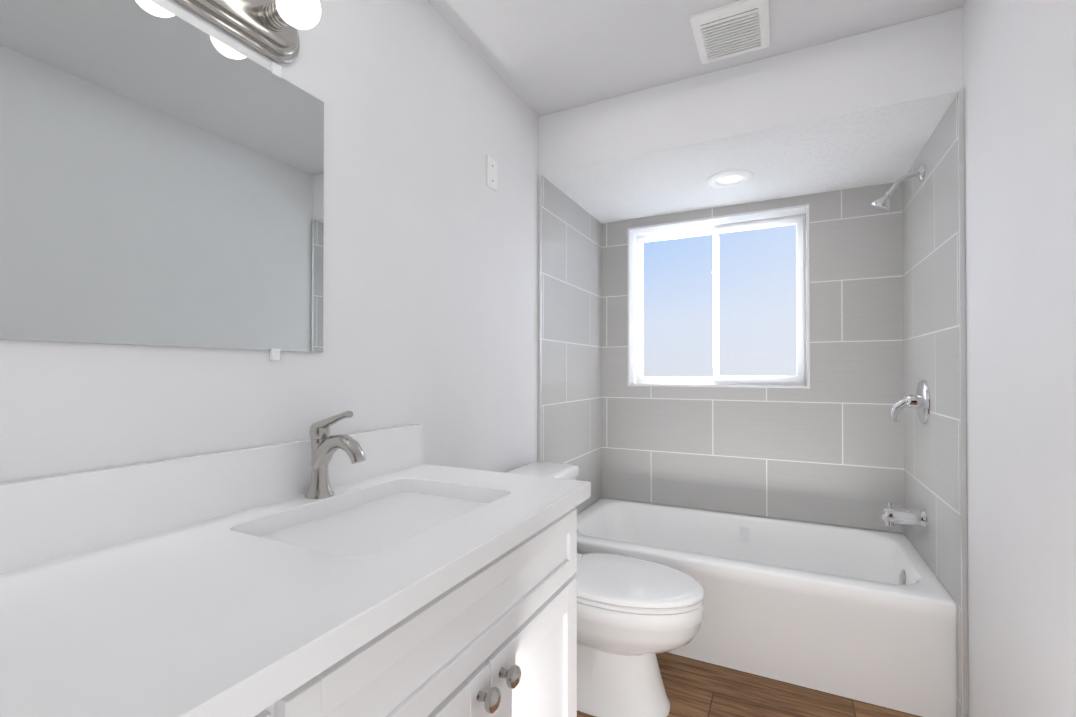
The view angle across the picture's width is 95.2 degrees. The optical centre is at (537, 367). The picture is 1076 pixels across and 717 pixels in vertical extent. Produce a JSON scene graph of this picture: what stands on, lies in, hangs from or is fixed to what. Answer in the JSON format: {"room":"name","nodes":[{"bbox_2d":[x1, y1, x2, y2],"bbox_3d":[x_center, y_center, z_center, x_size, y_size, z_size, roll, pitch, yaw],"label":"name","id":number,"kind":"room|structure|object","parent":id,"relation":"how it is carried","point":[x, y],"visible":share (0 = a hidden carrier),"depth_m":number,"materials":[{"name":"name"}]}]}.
{"room":"bathroom","nodes":[
{"label":"bathroom","id":0,"kind":"room"},
{"bbox_2d":[0,0,595,510],"bbox_3d":[-0.528,0.014,1.299,0.100,2.355,4.080,0,0,27],"label":"wall","id":1,"kind":"structure","parent":0,"point":[430,280],"depth_m":1.37,"materials":[{"name":"paint"}]},
{"bbox_2d":[0,0,323,360],"bbox_3d":[-0.793,-0.345,0.645,0.010,0.651,1.220,0,0,27],"label":"mirror","id":2,"kind":"object","parent":1,"relation":"attached to","point":[161,176],"visible":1,"depth_m":0.86,"materials":[{"name":"clear glass"}]},
{"bbox_2d":[0,424,423,570],"bbox_3d":[-0.761,0.226,0.691,0.021,0.122,1.812,0,0,27],"label":"backsplash","id":3,"kind":"structure","parent":1,"relation":"attached to","point":[51,517],"depth_m":0.85,"materials":[{"name":"white stone"}]},
{"bbox_2d":[173,0,320,63],"bbox_3d":[-0.690,-0.745,0.690,0.158,0.136,0.915,0,0,27],"label":"sconce","id":4,"kind":"object","parent":1,"relation":"attached to","point":[267,28],"visible":1,"depth_m":1.00,"materials":[{"name":"silver metal"}]},
{"bbox_2d":[487,155,496,191],"bbox_3d":[-0.176,-0.746,1.889,0.007,0.115,0.070,0,0,27],"label":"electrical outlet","id":5,"kind":"object","parent":1,"relation":"attached to","point":[491,173],"visible":1,"depth_m":1.88,"materials":[{"name":"white plastic"}]},
{"bbox_2d":[538,174,541,461],"bbox_3d":[0.008,0.157,2.244,0.014,2.085,0.008,0,0,27],"label":"trim","id":6,"kind":"structure","parent":1,"relation":"attached to","point":[539,341],"depth_m":2.24,"materials":[{"name":"silver metal"}]},
{"bbox_2d":[541,175,601,513],"bbox_3d":[0.199,-0.049,2.630,0.012,1.668,0.850,0,0,27],"label":"wall tile","id":7,"kind":"structure","parent":1,"relation":"attached to","point":[571,293],"depth_m":2.57,"materials":[{"name":"grey tile"}]},
{"bbox_2d":[428,0,965,116],"bbox_3d":[0.199,-1.216,0.946,1.724,0.100,4.080,0,0,27],"label":"ceiling","id":8,"kind":"structure","parent":0,"point":[542,57],"depth_m":1.72,"materials":[{"name":"paint"}]},
{"bbox_2d":[690,0,769,63],"bbox_3d":[0.666,-1.147,1.690,0.235,0.024,0.270,0,0,27],"label":"fan","id":9,"kind":"object","parent":8,"relation":"attached to","point":[740,27],"visible":1,"depth_m":1.66,"materials":[{"name":"white plastic"}]},
{"bbox_2d":[577,652,921,716],"bbox_3d":[0.199,1.219,0.927,1.724,0.060,4.080,0,0,27],"label":"floor","id":10,"kind":"structure","parent":0,"point":[695,688],"depth_m":1.78,"materials":[{"name":"brown wood"}]},
{"bbox_2d":[232,491,590,716],"bbox_3d":[-0.515,0.755,0.563,0.572,0.862,1.785,0,0,27],"label":"bathroom vanity","id":11,"kind":"object","parent":10,"relation":"on","point":[499,638],"depth_m":0.83,"materials":[{"name":"white wood"}]},
{"bbox_2d":[0,463,590,716],"bbox_3d":[-0.519,0.305,0.570,0.561,0.038,1.812,0,0,27],"label":"countertop","id":12,"kind":"structure","parent":11,"relation":"on","point":[209,617],"depth_m":0.61,"materials":[{"name":"white stone"}]},
{"bbox_2d":[296,411,371,498],"bbox_3d":[-0.449,0.192,1.093,0.164,0.196,0.062,0,0,27],"label":"faucet","id":13,"kind":"object","parent":12,"relation":"on","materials":[{"name":"silver metal"}]},
{"bbox_2d":[260,487,491,554],"bbox_3d":[-0.311,0.405,1.022,0.384,0.178,0.520,0,0,27],"label":"sink","id":14,"kind":"object","parent":12,"relation":"in","point":[360,526],"depth_m":1.06,"materials":[{"name":"white ceramic"}]},
{"bbox_2d":[504,461,704,716],"bbox_3d":[0.222,0.803,1.824,0.756,0.786,0.464,0,0,27],"label":"toilet","id":15,"kind":"object","parent":10,"relation":"on","point":[635,615],"visible":0.56,"depth_m":1.67,"materials":[{"name":"white ceramic"}]},
{"bbox_2d":[577,498,956,716],"bbox_3d":[0.888,0.992,2.310,1.520,0.415,0.788,0,0,27],"label":"bathtub","id":16,"kind":"object","parent":10,"relation":"on","point":[866,615],"visible":0.81,"depth_m":1.90,"materials":[{"name":"white ceramic"}]},
{"bbox_2d":[539,7,962,223],"bbox_3d":[0.875,-1.020,2.300,1.524,0.269,0.850,0,0,27],"label":"soffit","id":17,"kind":"structure","parent":0,"point":[869,108],"depth_m":1.96,"materials":[{"name":"paint"}]},
{"bbox_2d":[707,169,753,187],"bbox_3d":[0.897,-0.879,2.299,0.206,0.013,0.206,0,0,27],"label":"recessed light","id":18,"kind":"object","parent":17,"relation":"in","point":[730,178],"visible":0.98,"depth_m":2.29,"materials":[{"name":"white plastic"}]},
{"bbox_2d":[601,497,903,533],"bbox_3d":[1.118,0.026,2.780,1.524,2.355,0.240,0,0,27],"label":"wall","id":19,"kind":"structure","parent":0,"point":[760,516],"depth_m":2.61,"materials":[{"name":"tile"}]},
{"bbox_2d":[627,204,809,388],"bbox_3d":[0.998,-0.361,2.792,0.950,0.940,0.181,0,0,27],"label":"window unit","id":20,"kind":"structure","parent":19,"relation":"in","point":[720,301],"depth_m":2.80,"materials":[{"name":"white plastic"}]},
{"bbox_2d":[602,182,903,532],"bbox_3d":[1.062,-0.049,2.667,1.500,1.668,0.012,0,0,27],"label":"wall tile","id":21,"kind":"structure","parent":19,"relation":"attached to","point":[827,447],"depth_m":2.50,"materials":[{"name":"grey tile"}]},
{"bbox_2d":[963,0,1075,716],"bbox_3d":[0.925,0.009,0.574,0.100,2.355,4.080,0,0,27],"label":"wall","id":22,"kind":"structure","parent":0,"point":[1019,72],"depth_m":1.20,"materials":[{"name":"paint"}]},
{"bbox_2d":[902,93,960,607],"bbox_3d":[1.552,-0.054,1.955,0.012,1.668,0.850,0,0,27],"label":"wall tile","id":23,"kind":"structure","parent":22,"relation":"attached to","point":[931,333],"depth_m":1.83,"materials":[{"name":"grey tile"}]},
{"bbox_2d":[871,165,924,211],"bbox_3d":[1.480,-0.735,2.028,0.177,0.172,0.075,0,0,27],"label":"shower head","id":24,"kind":"object","parent":23,"relation":"attached to","point":[882,204],"visible":1,"depth_m":2.02},
{"bbox_2d":[881,502,927,527],"bbox_3d":[1.493,0.605,2.011,0.147,0.095,0.074,0,0,27],"label":"tub spout","id":25,"kind":"object","parent":23,"relation":"attached to","point":[890,516],"visible":1,"depth_m":1.99,"materials":[{"name":"silver metal"}]},
{"bbox_2d":[890,379,929,423],"bbox_3d":[1.508,0.138,2.007,0.114,0.181,0.180,0,0,27],"label":"shower valve","id":26,"kind":"object","parent":23,"relation":"attached to","point":[919,400],"visible":1,"depth_m":1.97,"materials":[{"name":"silver metal"}]},
{"bbox_2d":[957,604,961,716],"bbox_3d":[1.375,0.986,1.592,0.012,0.417,0.057,0,0,27],"label":"wall tile","id":27,"kind":"structure","parent":22,"relation":"attached to","point":[959,669],"depth_m":1.60,"materials":[{"name":"grey tile"}]},
{"bbox_2d":[958,89,968,716],"bbox_3d":[1.359,0.151,1.570,0.014,2.085,0.008,0,0,27],"label":"trim","id":28,"kind":"structure","parent":22,"relation":"attached to","point":[963,410],"depth_m":1.57,"materials":[{"name":"silver metal"}]}
]}

